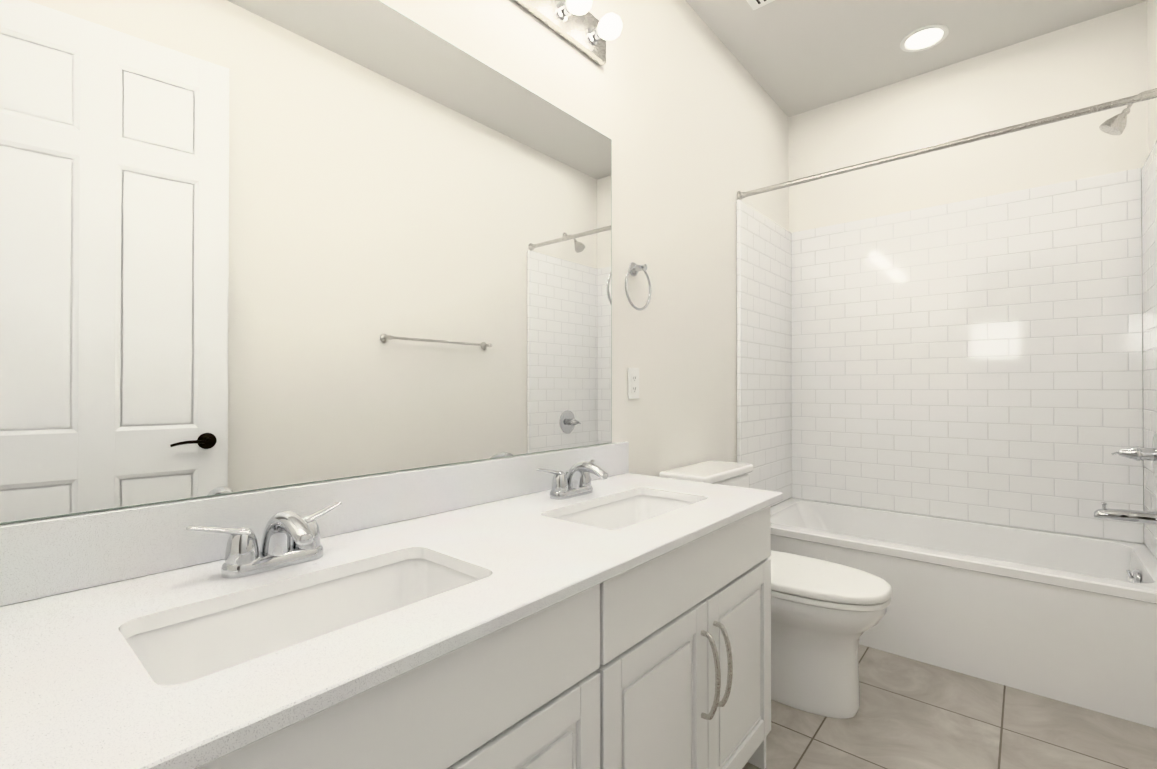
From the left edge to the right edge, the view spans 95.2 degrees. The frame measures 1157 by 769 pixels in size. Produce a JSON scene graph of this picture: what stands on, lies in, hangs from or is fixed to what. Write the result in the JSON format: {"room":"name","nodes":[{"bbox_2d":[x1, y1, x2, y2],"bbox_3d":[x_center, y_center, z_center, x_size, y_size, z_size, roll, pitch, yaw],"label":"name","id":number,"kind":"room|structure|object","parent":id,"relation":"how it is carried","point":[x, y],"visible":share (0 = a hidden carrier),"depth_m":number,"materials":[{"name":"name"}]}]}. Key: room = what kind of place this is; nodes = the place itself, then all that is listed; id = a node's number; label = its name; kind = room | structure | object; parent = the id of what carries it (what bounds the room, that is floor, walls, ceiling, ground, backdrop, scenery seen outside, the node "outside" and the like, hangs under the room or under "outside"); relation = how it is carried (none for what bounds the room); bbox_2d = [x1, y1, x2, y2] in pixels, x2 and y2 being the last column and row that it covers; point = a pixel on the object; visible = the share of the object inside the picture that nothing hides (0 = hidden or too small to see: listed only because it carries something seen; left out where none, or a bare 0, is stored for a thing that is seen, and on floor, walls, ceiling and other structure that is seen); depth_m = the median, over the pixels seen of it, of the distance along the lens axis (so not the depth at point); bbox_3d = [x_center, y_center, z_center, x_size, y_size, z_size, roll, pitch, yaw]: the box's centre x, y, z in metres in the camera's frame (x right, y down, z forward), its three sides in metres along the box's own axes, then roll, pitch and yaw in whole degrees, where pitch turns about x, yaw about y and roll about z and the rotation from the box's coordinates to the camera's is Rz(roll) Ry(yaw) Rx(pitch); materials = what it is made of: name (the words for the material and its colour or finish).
{"room":"bathroom","nodes":[
{"label":"bathroom","id":0,"kind":"room"},
{"bbox_2d":[0,0,788,524],"bbox_3d":[0.129,-0.264,1.974,0.120,2.800,3.725,0,0,40],"label":"wall","id":1,"kind":"structure","parent":0,"point":[676,104],"depth_m":2.15,"materials":[{"name":"white paint"}]},
{"bbox_2d":[0,0,611,523],"bbox_3d":[-0.379,-0.333,1.279,0.005,1.070,1.527,0,0,40],"label":"mirror","id":2,"kind":"object","parent":1,"relation":"attached to","point":[254,244],"visible":1,"depth_m":1.03,"materials":[{"name":"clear mirror"}]},
{"bbox_2d":[0,442,628,597],"bbox_3d":[-0.384,0.259,1.256,0.020,0.112,1.728,0,0,40],"label":"backsplash","id":3,"kind":"structure","parent":1,"relation":"attached to","point":[37,554],"depth_m":0.94,"materials":[{"name":"white stone"}]},
{"bbox_2d":[513,0,621,65],"bbox_3d":[-0.068,-1.164,1.547,0.138,0.130,0.610,0,0,40],"label":"light bar","id":4,"kind":"object","parent":1,"relation":"attached to","point":[577,24],"visible":1,"depth_m":1.67,"materials":[{"name":"silver metal"}]},
{"bbox_2d":[628,368,638,398],"bbox_3d":[0.206,-0.004,1.963,0.008,0.115,0.070,0,0,40],"label":"electrical outlet plate","id":5,"kind":"object","parent":1,"relation":"attached to","point":[633,383],"visible":1,"depth_m":1.96,"materials":[{"name":"white plastic"}]},
{"bbox_2d":[625,262,650,310],"bbox_3d":[0.206,-0.362,1.926,0.060,0.187,0.166,0,0,40],"label":"towel ring","id":6,"kind":"object","parent":1,"relation":"attached to","point":[634,269],"visible":1,"depth_m":1.93,"materials":[{"name":"silver metal"}]},
{"bbox_2d":[737,90,1156,199],"bbox_3d":[1.403,-0.968,2.210,1.522,0.052,0.052,0,0,40],"label":"shower curtain rod","id":7,"kind":"object","parent":1,"relation":"attached to","point":[1048,120],"visible":0.88,"depth_m":2.08,"materials":[{"name":"silver metal"}]},
{"bbox_2d":[686,0,1146,116],"bbox_3d":[0.755,-1.717,1.452,1.764,0.100,3.725,0,0,40],"label":"ceiling","id":8,"kind":"structure","parent":0,"point":[795,57],"depth_m":2.50,"materials":[{"name":"white paint"}]},
{"bbox_2d":[746,0,774,9],"bbox_3d":[0.790,-1.656,2.118,0.304,0.013,0.304,0,0,40],"label":"ceiling vent","id":9,"kind":"object","parent":8,"relation":"in","point":[755,4],"visible":1,"depth_m":2.28,"materials":[{"name":"white plastic"}]},
{"bbox_2d":[900,24,948,51],"bbox_3d":[1.657,-1.657,2.533,0.196,0.007,0.196,0,0,40],"label":"recessed light","id":10,"kind":"object","parent":8,"relation":"in","point":[924,38],"depth_m":2.53,"materials":[{"name":"white plastic"}]},
{"bbox_2d":[742,644,1156,768],"bbox_3d":[0.755,1.183,1.433,1.764,0.100,3.725,0,0,40],"label":"floor","id":11,"kind":"structure","parent":0,"point":[913,714],"depth_m":1.73,"materials":[{"name":"tile"}]},
{"bbox_2d":[0,470,782,768],"bbox_3d":[-0.167,0.722,1.069,0.590,0.816,1.728,0,0,40],"label":"bathroom vanity","id":12,"kind":"object","parent":11,"relation":"on","point":[590,608],"depth_m":0.83,"materials":[{"name":"white paint"}]},
{"bbox_2d":[186,502,341,578],"bbox_3d":[-0.489,0.262,0.885,0.153,0.100,0.249,0,0,40],"label":"faucet","id":13,"kind":"object","parent":12,"relation":"on","point":[291,547],"depth_m":0.88,"materials":[{"name":"silver metal"}]},
{"bbox_2d":[125,558,480,685],"bbox_3d":[-0.368,0.408,0.782,0.300,0.146,0.510,0,0,40],"label":"sink","id":14,"kind":"object","parent":12,"relation":"in","point":[192,645],"depth_m":0.84,"materials":[{"name":"white ceramic"}]},
{"bbox_2d":[536,460,607,499],"bbox_3d":[0.019,0.266,1.484,0.153,0.100,0.249,0,0,40],"label":"faucet","id":15,"kind":"object","parent":12,"relation":"on","point":[574,484],"depth_m":1.48,"materials":[{"name":"silver metal"}]},
{"bbox_2d":[556,495,694,529],"bbox_3d":[0.136,0.412,1.384,0.296,0.146,0.520,0,0,40],"label":"sink","id":16,"kind":"object","parent":12,"relation":"in","point":[619,511],"depth_m":1.54,"materials":[{"name":"white ceramic"}]},
{"bbox_2d":[659,460,891,718],"bbox_3d":[0.751,0.740,2.007,0.763,0.792,0.452,0,0,40],"label":"toilet","id":17,"kind":"object","parent":11,"relation":"on","point":[825,615],"visible":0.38,"depth_m":1.81,"materials":[{"name":"white ceramic"}]},
{"bbox_2d":[736,88,1156,728],"bbox_3d":[1.629,-0.003,2.470,1.522,2.285,0.783,0,0,40],"label":"bathtub","id":18,"kind":"object","parent":11,"relation":"on","point":[948,422],"visible":0.88,"depth_m":2.53,"materials":[{"name":"white tile"}]},
{"bbox_2d":[788,1,1147,232],"bbox_3d":[1.921,-0.259,2.817,1.524,2.800,0.120,0,0,40],"label":"wall","id":19,"kind":"structure","parent":0,"point":[1095,61],"depth_m":2.65,"materials":[{"name":"white paint"}]},
{"bbox_2d":[1147,0,1156,155],"bbox_3d":[1.382,-0.271,0.911,0.120,2.800,3.725,0,0,40],"label":"wall","id":20,"kind":"structure","parent":0,"point":[1152,56],"depth_m":2.20,"materials":[{"name":"white paint"}]}
]}

